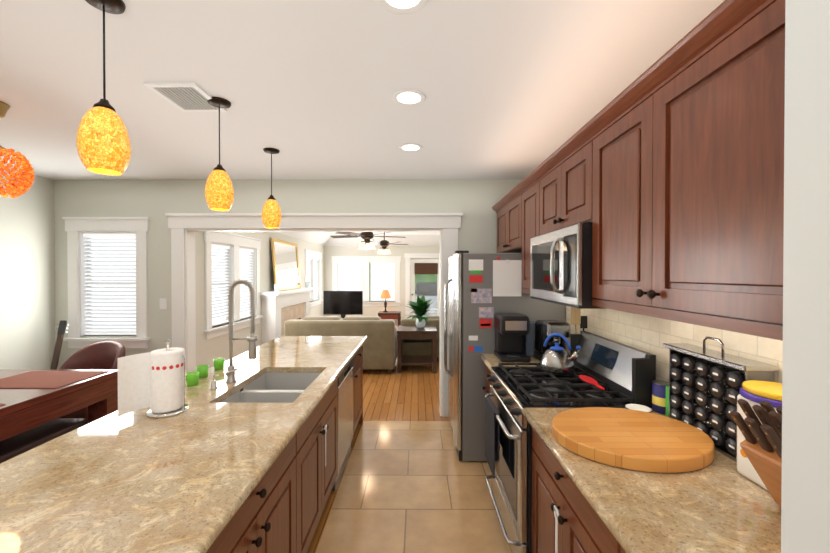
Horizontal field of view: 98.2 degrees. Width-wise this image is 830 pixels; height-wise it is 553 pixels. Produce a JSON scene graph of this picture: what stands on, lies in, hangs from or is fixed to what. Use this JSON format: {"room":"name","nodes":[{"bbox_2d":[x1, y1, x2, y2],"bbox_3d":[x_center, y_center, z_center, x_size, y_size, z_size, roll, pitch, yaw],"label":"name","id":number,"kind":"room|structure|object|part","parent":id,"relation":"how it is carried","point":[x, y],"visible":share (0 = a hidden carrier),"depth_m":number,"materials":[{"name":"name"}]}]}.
{"room":"kitchen","nodes":[
{"label":"kitchen","id":0,"kind":"room"},
{"bbox_2d":[0,167,54,368],"bbox_3d":[-4.056,0.259,1.209,0.100,2.610,5.850,0,0,0],"label":"wall","id":1,"kind":"structure","parent":0,"point":[27,281],"depth_m":3.71,"materials":[{"name":"grey paint"}]},
{"bbox_2d":[195,232,323,367],"bbox_3d":[-2.581,0.213,7.000,0.120,2.610,5.750,0,0,0],"label":"wall","id":2,"kind":"structure","parent":0,"point":[208,351],"depth_m":5.25,"materials":[{"name":"white paint"}]},
{"bbox_2d":[212,247,248,321],"bbox_3d":[-2.614,0.103,5.080,0.006,0.970,1.140,0,0,0],"label":"window","id":3,"kind":"structure","parent":2,"relation":"in","point":[219,319],"depth_m":4.88,"materials":[{"name":"white"}]},
{"bbox_2d":[212,244,252,325],"bbox_3d":[-2.578,0.102,5.080,0.050,1.034,1.190,0,0,0],"label":"window blinds","id":4,"kind":"object","parent":3,"relation":"attached to","point":[219,310],"visible":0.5,"depth_m":4.86,"materials":[{"name":"grey plastic"}]},
{"bbox_2d":[204,232,262,339],"bbox_3d":[-2.563,0.083,5.079,0.180,1.350,1.540,0,0,0],"label":"window","id":5,"kind":"structure","parent":2,"relation":"attached to","point":[235,242],"depth_m":5.00,"materials":[{"name":"white wood"}]},
{"bbox_2d":[270,238,300,289],"bbox_3d":[-2.443,-0.218,6.871,0.110,0.919,1.300,0,0,0],"label":"mirror","id":6,"kind":"object","parent":2,"relation":"attached to","point":[285,260],"visible":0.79,"depth_m":6.78,"materials":[{"name":"brown mirror"}]},
{"bbox_2d":[307,258,317,300],"bbox_3d":[-2.555,0.072,8.874,0.050,1.034,1.040,0,0,0],"label":"window blinds","id":7,"kind":"object","parent":2,"relation":"attached to","point":[309,273],"visible":0.4,"depth_m":8.79,"materials":[{"name":"grey plastic"}]},
{"bbox_2d":[304,249,322,306],"bbox_3d":[-2.540,0.053,8.874,0.180,1.350,1.390,0,0,0],"label":"trim","id":8,"kind":"structure","parent":2,"relation":"attached to","point":[313,255],"depth_m":8.88,"materials":[{"name":"white wood"}]},
{"bbox_2d":[54,179,522,368],"bbox_3d":[-1.364,0.236,4.043,5.250,2.610,0.150,0,0,0],"label":"wall","id":9,"kind":"structure","parent":0,"point":[474,201],"depth_m":3.96,"materials":[{"name":"grey paint"}]},
{"bbox_2d":[62,217,150,347],"bbox_3d":[-3.394,0.069,4.024,0.940,1.445,0.210,0,0,0],"label":"trim","id":10,"kind":"structure","parent":9,"relation":"attached to","point":[76,228],"depth_m":3.96,"materials":[{"name":"white"}]},
{"bbox_2d":[92,241,135,327],"bbox_3d":[-3.394,0.089,4.077,0.540,1.065,0.006,0,0,0],"label":"window","id":11,"kind":"structure","parent":9,"relation":"in","point":[114,278],"depth_m":4.07,"materials":[{"name":"white"}]},
{"bbox_2d":[83,234,135,334],"bbox_3d":[-3.394,0.088,4.024,0.590,1.129,0.050,0,0,0],"label":"window blinds","id":12,"kind":"object","parent":11,"relation":"attached to","point":[91,322],"visible":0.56,"depth_m":4.02,"materials":[{"name":"grey plastic"}]},
{"bbox_2d":[160,298,166,308],"bbox_3d":[-2.784,0.302,3.972,0.080,0.120,0.010,0,0,0],"label":"switch plate","id":13,"kind":"object","parent":9,"relation":"attached to","point":[163,303],"visible":1,"depth_m":3.97,"materials":[{"name":"white plastic"}]},
{"bbox_2d":[165,213,462,416],"bbox_3d":[-1.104,0.424,4.032,3.250,2.235,0.217,0,0,0],"label":"trim","id":14,"kind":"structure","parent":9,"relation":"attached to","point":[184,227],"depth_m":3.94,"materials":[{"name":"white wood"}]},
{"bbox_2d":[278,232,439,245],"bbox_3d":[-0.622,-0.952,6.979,3.800,0.280,5.750,0,0,0],"label":"ceiling","id":15,"kind":"structure","parent":0,"point":[323,238],"depth_m":9.67,"materials":[{"name":"white paint"}]},
{"bbox_2d":[0,0,724,234],"bbox_3d":[-1.364,-1.099,4.108,5.450,0.060,11.700,0,0,0],"label":"ceiling","id":16,"kind":"structure","parent":0,"point":[509,89],"depth_m":1.91,"materials":[{"name":"white paint"}]},
{"bbox_2d":[0,101,34,198],"bbox_3d":[-2.560,-0.771,2.177,0.353,0.564,0.352,0,0,0],"label":"dining pendant light","id":17,"kind":"object","parent":16,"relation":"hanging from","point":[24,180],"visible":1,"depth_m":2.19,"materials":[{"name":"orange glass"}]},
{"bbox_2d":[76,0,130,174],"bbox_3d":[-1.175,-0.722,1.359,0.158,0.649,0.158,0,0,0],"label":"pendant light","id":18,"kind":"object","parent":16,"relation":"hanging from","point":[103,144],"visible":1,"depth_m":1.32,"materials":[{"name":"yellow glass"}]},
{"bbox_2d":[144,82,226,111],"bbox_3d":[-1.331,-1.047,2.113,0.280,0.012,0.330,0,0,0],"label":"ceiling vent","id":19,"kind":"object","parent":16,"relation":"in","point":[188,96],"visible":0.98,"depth_m":2.07,"materials":[{"name":"white metal"}]},
{"bbox_2d":[205,97,233,210],"bbox_3d":[-1.180,-0.728,2.169,0.158,0.649,0.158,0,0,0],"label":"pendant light","id":20,"kind":"object","parent":16,"relation":"hanging from","point":[219,192],"visible":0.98,"depth_m":2.12,"materials":[{"name":"yellow glass"}]},
{"bbox_2d":[261,148,281,227],"bbox_3d":[-1.205,-0.735,3.020,0.158,0.649,0.158,0,0,0],"label":"pendant light","id":21,"kind":"object","parent":16,"relation":"hanging from","point":[271,216],"visible":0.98,"depth_m":2.97,"materials":[{"name":"yellow glass"}]},
{"bbox_2d":[331,232,405,249],"bbox_3d":[-0.797,-0.769,5.998,1.290,0.629,1.241,0,0,0],"label":"ceiling fan","id":22,"kind":"object","parent":16,"relation":"hanging from","point":[367,237],"visible":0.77,"depth_m":5.89,"materials":[{"name":"brown wood"}]},
{"bbox_2d":[363,232,407,253],"bbox_3d":[-0.670,-0.793,7.837,1.053,0.609,1.013,0,0,0],"label":"ceiling fan","id":23,"kind":"object","parent":16,"relation":"hanging from","point":[384,243],"visible":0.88,"depth_m":7.73,"materials":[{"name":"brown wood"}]},
{"bbox_2d":[378,0,427,13],"bbox_3d":[-0.045,-1.043,1.330,0.196,0.007,0.196,0,0,0],"label":"recessed light","id":24,"kind":"object","parent":16,"relation":"in","point":[403,6],"visible":1,"depth_m":1.38,"materials":[{"name":"white"}]},
{"bbox_2d":[392,89,425,105],"bbox_3d":[-0.035,-1.049,2.115,0.196,0.007,0.196,0,0,0],"label":"recessed light","id":25,"kind":"object","parent":16,"relation":"in","point":[408,97],"visible":1,"depth_m":2.11,"materials":[{"name":"white glass"}]},
{"bbox_2d":[399,143,422,151],"bbox_3d":[-0.035,-1.056,2.950,0.196,0.007,0.196,0,0,0],"label":"recessed light","id":26,"kind":"object","parent":16,"relation":"in","point":[410,147],"visible":1,"depth_m":2.94,"materials":[{"name":"white glass"}]},
{"bbox_2d":[307,357,448,552],"bbox_3d":[-1.363,1.565,4.179,5.450,0.050,11.600,0,0,0],"label":"floor","id":27,"kind":"structure","parent":0,"point":[410,393],"depth_m":4.49,"materials":[{"name":"brown wood"}]},
{"bbox_2d":[0,418,87,462],"bbox_3d":[-2.721,1.327,2.085,0.400,0.460,1.400,0,0,0],"label":"bench","id":28,"kind":"object","parent":27,"relation":"on","point":[20,443],"visible":0.42,"depth_m":2.47,"materials":[{"name":"brown wood"}]},
{"bbox_2d":[0,369,117,440],"bbox_3d":[-2.971,1.168,2.010,1.080,0.780,1.950,0,0,0],"label":"dining table","id":29,"kind":"object","parent":27,"relation":"on","point":[22,410],"visible":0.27,"depth_m":2.47,"materials":[{"name":"brown wood"}]},
{"bbox_2d":[0,371,108,388],"bbox_3d":[-2.792,0.769,2.696,0.630,0.004,0.430,0,0,0],"label":"placemat","id":30,"kind":"object","parent":29,"relation":"on","point":[45,379],"visible":1,"depth_m":2.68,"materials":[{"name":"red fabric"}]},
{"bbox_2d":[50,320,68,368],"bbox_3d":[-3.791,1.008,3.766,0.308,1.066,0.247,0,0,0],"label":"guitar","id":31,"kind":"object","parent":27,"relation":"on","point":[61,328],"visible":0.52,"depth_m":3.82,"materials":[{"name":"brown wood"}]},
{"bbox_2d":[59,341,125,418],"bbox_3d":[-3.113,1.101,3.401,0.580,0.892,0.590,0,0,0],"label":"dining chair","id":32,"kind":"object","parent":27,"relation":"on","point":[103,355],"visible":0.29,"depth_m":3.58,"materials":[{"name":"brown leather"}]},
{"bbox_2d":[196,340,365,552],"bbox_3d":[-0.854,1.123,1.982,0.654,0.870,3.620,0,0,0],"label":"kitchen island","id":33,"kind":"object","parent":27,"relation":"on","point":[282,510],"depth_m":1.71,"materials":[{"name":"brown wood"}]},
{"bbox_2d":[0,336,367,552],"bbox_3d":[-0.986,0.668,1.994,0.910,0.040,3.650,0,0,0],"label":"island countertop","id":34,"kind":"structure","parent":33,"relation":"on","point":[132,482],"depth_m":1.22,"materials":[{"name":"beige stone"}]},
{"bbox_2d":[118,339,188,417],"bbox_3d":[-1.208,0.475,1.700,0.208,0.349,0.228,0,0,0],"label":"paper towel holder","id":35,"kind":"object","parent":34,"relation":"on","point":[154,380],"visible":1,"depth_m":1.67,"materials":[{"name":"white paper"}]},
{"bbox_2d":[185,371,198,385],"bbox_3d":[-1.325,0.611,2.141,0.072,0.070,0.072,0,0,0],"label":"glass","id":36,"kind":"object","parent":34,"relation":"on","point":[192,378],"visible":1,"depth_m":2.12,"materials":[{"name":"green glass"}]},
{"bbox_2d":[196,365,208,377],"bbox_3d":[-1.359,0.609,2.301,0.072,0.070,0.072,0,0,0],"label":"glass","id":37,"kind":"object","parent":34,"relation":"on","point":[203,370],"visible":0.92,"depth_m":2.28,"materials":[{"name":"green glass"}]},
{"bbox_2d":[209,374,218,389],"bbox_3d":[-1.156,0.605,2.070,0.050,0.082,0.039,0,0,0],"label":"soap pump","id":38,"kind":"object","parent":34,"relation":"on","point":[213,384],"visible":1,"depth_m":2.06,"materials":[{"name":"silver metal"}]},
{"bbox_2d":[213,358,224,369],"bbox_3d":[-1.358,0.608,2.491,0.072,0.070,0.072,0,0,0],"label":"glass","id":39,"kind":"object","parent":34,"relation":"on","point":[218,363],"visible":1,"depth_m":2.47,"materials":[{"name":"green glass"}]},
{"bbox_2d":[225,279,257,382],"bbox_3d":[-1.059,0.329,2.172,0.192,0.632,0.111,0,0,0],"label":"faucet","id":40,"kind":"object","parent":34,"relation":"on","point":[252,339],"visible":1,"depth_m":2.19,"materials":[{"name":"silver metal"}]},
{"bbox_2d":[224,372,323,399],"bbox_3d":[-0.844,0.785,2.200,0.441,0.221,0.708,0,0,0],"label":"sink","id":41,"kind":"object","parent":34,"relation":"in","point":[269,385],"depth_m":2.40,"materials":[{"name":"silver metal"}]},
{"bbox_2d":[332,358,353,489],"bbox_3d":[-0.839,1.116,2.912,0.594,0.864,0.612,0,0,0],"label":"dishwasher","id":42,"kind":"object","parent":33,"relation":"in","point":[345,407],"visible":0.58,"depth_m":2.84,"materials":[{"name":"silver metal"}]},
{"bbox_2d":[260,287,314,343],"bbox_3d":[-2.298,0.881,6.879,0.440,1.275,2.100,0,0,0],"label":"fireplace","id":43,"kind":"object","parent":27,"relation":"on","point":[280,308],"visible":0.58,"depth_m":6.15,"materials":[{"name":"white"}]},
{"bbox_2d":[274,284,279,291],"bbox_3d":[-2.313,0.190,6.024,0.092,0.120,0.090,0,0,0],"label":"candle holder","id":44,"kind":"object","parent":43,"relation":"on","point":[276,287],"visible":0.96,"depth_m":5.99,"materials":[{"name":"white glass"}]},
{"bbox_2d":[285,316,396,373],"bbox_3d":[-1.177,1.085,6.059,1.720,0.880,0.970,0,0,0],"label":"sofa","id":45,"kind":"object","parent":27,"relation":"on","point":[380,348],"visible":0.6,"depth_m":5.57,"materials":[{"name":"beige fabric"}]},
{"bbox_2d":[378,290,400,325],"bbox_3d":[-0.667,0.927,9.470,0.580,1.141,0.500,0,0,0],"label":"table lamp","id":46,"kind":"object","parent":27,"relation":"on","point":[390,315],"depth_m":9.34,"materials":[{"name":"orange fabric"}]},
{"bbox_3d":[-0.777,0.647,9.468,0.300,0.580,0.300,0,0,0],"label":"table lamp","id":47,"kind":"part","parent":46,"relation":"part of","materials":[{"name":"orange fabric"}]},
{"bbox_2d":[397,325,436,372],"bbox_3d":[0.032,1.191,5.968,0.640,0.670,0.600,0,0,0],"label":"end table","id":48,"kind":"object","parent":27,"relation":"on","point":[408,331],"visible":1,"depth_m":5.69,"materials":[{"name":"brown wood"}]},
{"bbox_2d":[402,295,439,328],"bbox_3d":[0.112,0.575,5.941,0.732,0.560,0.760,0,0,0],"label":"plant","id":49,"kind":"object","parent":48,"relation":"on","point":[420,307],"visible":1,"depth_m":5.87,"materials":[{"name":"green plant"}]},
{"bbox_2d":[401,315,439,356],"bbox_3d":[0.208,1.119,6.846,0.920,0.800,0.920,0,0,0],"label":"armchair","id":50,"kind":"object","parent":27,"relation":"on","point":[416,346],"visible":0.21,"depth_m":6.39,"materials":[{"name":"beige fabric"}]},
{"bbox_3d":[-1.746,1.254,8.754,1.150,0.500,0.450,0,0,0],"label":"media console","id":51,"kind":"object","parent":27,"relation":"on","visible":0},
{"bbox_2d":[323,291,362,317],"bbox_3d":[-1.746,0.675,8.739,0.950,0.653,0.230,0,0,0],"label":"tv","id":52,"kind":"object","parent":51,"relation":"on","point":[343,304],"visible":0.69,"depth_m":8.71,"materials":[{"name":"black plastic"}]},
{"bbox_2d":[324,246,439,325],"bbox_3d":[-0.664,0.189,9.924,3.920,2.610,0.120,0,0,0],"label":"wall","id":53,"kind":"structure","parent":0,"point":[329,251],"depth_m":9.87,"materials":[{"name":"white paint"}]},
{"bbox_2d":[331,256,400,305],"bbox_3d":[-1.339,0.125,9.898,1.920,1.370,0.180,0,0,0],"label":"trim","id":54,"kind":"structure","parent":53,"relation":"attached to","point":[366,261],"depth_m":9.85,"materials":[{"name":"white wood"}]},
{"bbox_2d":[339,265,393,299],"bbox_3d":[-1.339,0.144,9.949,1.520,0.990,0.006,0,0,0],"label":"window","id":55,"kind":"structure","parent":53,"relation":"in","point":[371,279],"depth_m":9.95,"materials":[{"name":"white"}]},
{"bbox_2d":[338,263,394,300],"bbox_3d":[-1.339,0.143,9.913,1.570,1.054,0.050,0,0,0],"label":"window blinds","id":56,"kind":"object","parent":55,"relation":"attached to","point":[373,272],"visible":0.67,"depth_m":9.91,"materials":[{"name":"grey plastic"}]},
{"bbox_2d":[404,253,439,317],"bbox_3d":[0.306,0.430,9.847,1.200,2.130,0.026,0,0,0],"label":"door frame","id":57,"kind":"structure","parent":53,"relation":"attached to","point":[407,256],"depth_m":9.84,"materials":[{"name":"white"}]},
{"bbox_2d":[410,258,439,317],"bbox_3d":[0.306,0.495,9.898,0.870,1.990,0.095,0,0,0],"label":"back door","id":58,"kind":"structure","parent":53,"relation":"in","point":[413,275],"depth_m":9.90,"materials":[{"name":"white wood"}]},
{"bbox_2d":[414,263,437,273],"bbox_3d":[0.306,-0.215,9.869,0.640,0.300,0.032,0,0,0],"label":"shades","id":59,"kind":"object","parent":53,"relation":"attached to","point":[425,268],"visible":0.88,"depth_m":9.85,"materials":[{"name":"brown fabric"}]},
{"bbox_2d":[316,421,511,552],"bbox_3d":[0.388,1.590,1.099,1.910,0.050,5.460,0,0,0],"label":"floor","id":60,"kind":"structure","parent":0,"point":[412,487],"depth_m":2.52,"materials":[{"name":"tile"}]},
{"bbox_2d":[444,251,565,461],"bbox_3d":[0.765,0.664,3.423,0.972,1.765,0.912,0,0,0],"label":"refrigerator","id":61,"kind":"object","parent":60,"relation":"on","point":[484,289],"visible":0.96,"depth_m":2.98,"materials":[{"name":"grey metal"}]},
{"bbox_2d":[484,366,527,420],"bbox_3d":[0.916,1.117,2.762,0.666,0.870,0.429,0,0,0],"label":"base cabinet","id":62,"kind":"object","parent":60,"relation":"on","point":[488,372],"depth_m":2.85,"materials":[{"name":"brown wood"}]},
{"bbox_2d":[480,354,540,369],"bbox_3d":[0.901,0.662,2.759,0.696,0.040,0.429,0,0,0],"label":"countertop","id":63,"kind":"structure","parent":62,"relation":"on","point":[490,360],"depth_m":2.71,"materials":[{"name":"beige stone"}]},
{"bbox_2d":[494,313,534,361],"bbox_3d":[0.786,0.468,2.814,0.285,0.345,0.277,0,0,0],"label":"coffee maker","id":64,"kind":"object","parent":63,"relation":"on","point":[514,337],"visible":1,"depth_m":2.78,"materials":[{"name":"black plastic"}]},
{"bbox_2d":[534,320,569,360],"bbox_3d":[1.038,0.486,2.703,0.190,0.310,0.306,0,0,0],"label":"espresso machine","id":65,"kind":"object","parent":63,"relation":"on","point":[544,329],"visible":0.71,"depth_m":2.69,"materials":[{"name":"silver plastic"}]},
{"bbox_2d":[571,307,586,333],"bbox_3d":[1.177,0.427,2.615,0.128,0.430,0.105,0,0,0],"label":"utensil crock","id":66,"kind":"object","parent":63,"relation":"on","point":[577,318],"visible":0.31,"depth_m":2.56,"materials":[{"name":"white plastic"}]},
{"bbox_2d":[529,422,599,552],"bbox_3d":[0.908,1.128,1.362,0.666,0.870,0.839,0,0,0],"label":"base cabinet","id":67,"kind":"object","parent":60,"relation":"on","point":[563,520],"depth_m":1.43,"materials":[{"name":"brown wood"}]},
{"bbox_2d":[524,408,780,552],"bbox_3d":[0.892,0.674,1.246,0.696,0.040,1.065,0,0,0],"label":"countertop","id":68,"kind":"structure","parent":67,"relation":"on","point":[714,508],"depth_m":1.03,"materials":[{"name":"beige stone"}]},
{"bbox_2d":[552,407,714,472],"bbox_3d":[0.840,0.626,1.423,0.570,0.048,0.470,0,0,0],"label":"cutting board","id":69,"kind":"object","parent":68,"relation":"on","point":[636,440],"visible":0.98,"depth_m":1.33,"materials":[{"name":"brown wood"}]},
{"bbox_2d":[625,404,651,412],"bbox_3d":[1.067,0.638,1.717,0.111,0.022,0.111,0,0,0],"label":"dish","id":70,"kind":"object","parent":68,"relation":"on","point":[638,407],"visible":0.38,"depth_m":1.74,"materials":[{"name":"ceramic"}]},
{"bbox_2d":[652,380,668,413],"bbox_3d":[1.192,0.580,1.731,0.086,0.138,0.086,0,0,0],"label":"canister","id":71,"kind":"object","parent":68,"relation":"on","point":[658,396],"visible":0.73,"depth_m":1.71,"materials":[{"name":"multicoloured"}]},
{"bbox_2d":[665,385,668,416],"bbox_3d":[1.202,0.579,1.661,0.060,0.140,0.040,0,0,0],"label":"box","id":72,"kind":"object","parent":68,"relation":"on","point":[667,401],"visible":0.21,"depth_m":1.67,"materials":[{"name":"green cardboard"}]},
{"bbox_2d":[663,336,777,461],"bbox_3d":[1.177,0.446,1.425,0.113,0.410,0.410,0,0,0],"label":"spice rack","id":73,"kind":"object","parent":68,"relation":"on","point":[705,384],"visible":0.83,"depth_m":1.40,"materials":[{"name":"silver metal"}]},
{"bbox_2d":[730,399,781,506],"bbox_3d":[1.033,0.497,0.956,0.299,0.316,0.140,0,0,0],"label":"knife block","id":74,"kind":"object","parent":68,"relation":"on","point":[761,445],"visible":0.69,"depth_m":0.96,"materials":[{"name":"brown wood"}]},
{"bbox_2d":[737,380,781,489],"bbox_3d":[1.136,0.501,1.123,0.176,0.305,0.190,0,0,0],"label":"ceramic jar","id":75,"kind":"object","parent":68,"relation":"on","point":[754,392],"visible":0.21,"depth_m":1.14,"materials":[{"name":"white"}]},
{"bbox_2d":[485,331,655,552],"bbox_3d":[0.831,0.971,2.164,0.728,1.170,0.756,0,0,0],"label":"range","id":76,"kind":"object","parent":60,"relation":"on","point":[623,375],"visible":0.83,"depth_m":1.99,"materials":[{"name":"silver metal"}]},
{"bbox_2d":[485,397,498,478],"bbox_3d":[0.483,1.000,2.263,0.032,0.392,0.280,0,0,0],"label":"towel","id":77,"kind":"object","parent":76,"relation":"hanging from","point":[491,423],"depth_m":2.20,"materials":[{"name":"grey fabric"}]},
{"bbox_2d":[540,333,580,373],"bbox_3d":[0.930,0.488,2.342,0.218,0.239,0.210,0,0,0],"label":"kettle","id":78,"kind":"object","parent":76,"relation":"on","point":[556,359],"visible":1,"depth_m":2.27,"materials":[{"name":"silver metal"}]},
{"bbox_2d":[579,375,604,389],"bbox_3d":[1.019,0.607,2.070,0.070,0.006,0.275,0,0,0],"label":"spoon rest","id":79,"kind":"object","parent":76,"relation":"on","point":[588,379],"visible":0.98,"depth_m":2.09,"materials":[{"name":"red plastic"}]},
{"bbox_2d":[600,518,627,552],"bbox_3d":[0.905,1.131,0.899,0.666,0.870,0.364,0,0,0],"label":"base cabinet","id":80,"kind":"object","parent":60,"relation":"on","point":[609,543],"depth_m":1.06,"materials":[{"name":"brown wood"}]},
{"bbox_2d":[781,0,829,552],"bbox_3d":[0.974,0.272,-0.471,0.520,2.610,2.350,0,0,0],"label":"wall","id":81,"kind":"structure","parent":0,"point":[805,505],"depth_m":0.66,"materials":[{"name":"white paint"}]},
{"bbox_3d":[1.311,0.236,4.102,0.100,2.610,11.700,0,0,0],"label":"wall","id":82,"kind":"structure","parent":0,"visible":0},
{"bbox_2d":[496,188,515,252],"bbox_3d":[1.068,-0.495,3.432,0.371,0.503,0.929,0,0,0],"label":"upper cabinet","id":83,"kind":"object","parent":82,"relation":"attached to","point":[506,210],"depth_m":3.43,"materials":[{"name":"brown wood"}]},
{"bbox_2d":[516,172,535,291],"bbox_3d":[1.064,-0.320,2.787,0.371,0.843,0.500,0,0,0],"label":"upper cabinet","id":84,"kind":"object","parent":82,"relation":"attached to","point":[526,194],"depth_m":2.84,"materials":[{"name":"brown wood"}]},
{"bbox_2d":[536,128,587,235],"bbox_3d":[1.061,-0.510,2.151,0.371,0.453,0.757,0,0,0],"label":"upper cabinet","id":85,"kind":"object","parent":82,"relation":"attached to","point":[562,181],"depth_m":2.09,"materials":[{"name":"brown wood"}]},
{"bbox_2d":[530,223,606,308],"bbox_3d":[0.998,-0.056,2.155,0.496,0.425,0.752,0,0,0],"label":"microwave","id":86,"kind":"object","parent":85,"relation":"attached to","point":[561,266],"visible":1,"depth_m":1.94,"materials":[{"name":"silver metal"}]},
{"bbox_2d":[588,84,635,307],"bbox_3d":[1.057,-0.310,1.508,0.371,0.843,0.520,0,0,0],"label":"upper cabinet","id":87,"kind":"object","parent":82,"relation":"attached to","point":[612,136],"depth_m":1.57,"materials":[{"name":"brown wood"}]},
{"bbox_2d":[566,306,782,382],"bbox_3d":[1.246,0.379,1.839,0.004,0.540,2.260,0,0,0],"label":"backsplash","id":88,"kind":"structure","parent":82,"relation":"attached to","point":[650,334],"depth_m":1.80,"materials":[{"name":"tile"}]},
{"bbox_2d":[636,0,784,331],"bbox_3d":[1.054,-0.306,1.044,0.371,0.843,0.677,0,0,0],"label":"upper cabinet","id":89,"kind":"object","parent":82,"relation":"attached to","point":[664,174],"depth_m":1.03,"materials":[{"name":"brown wood"}]},
{"label":"outside","id":90,"kind":"structure","parent":0,"visible":0},
{"bbox_2d":[415,274,436,314],"bbox_3d":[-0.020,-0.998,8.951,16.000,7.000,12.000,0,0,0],"label":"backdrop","id":91,"kind":"structure","parent":90,"point":[418,289],"depth_m":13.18,"materials":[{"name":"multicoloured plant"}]}
]}

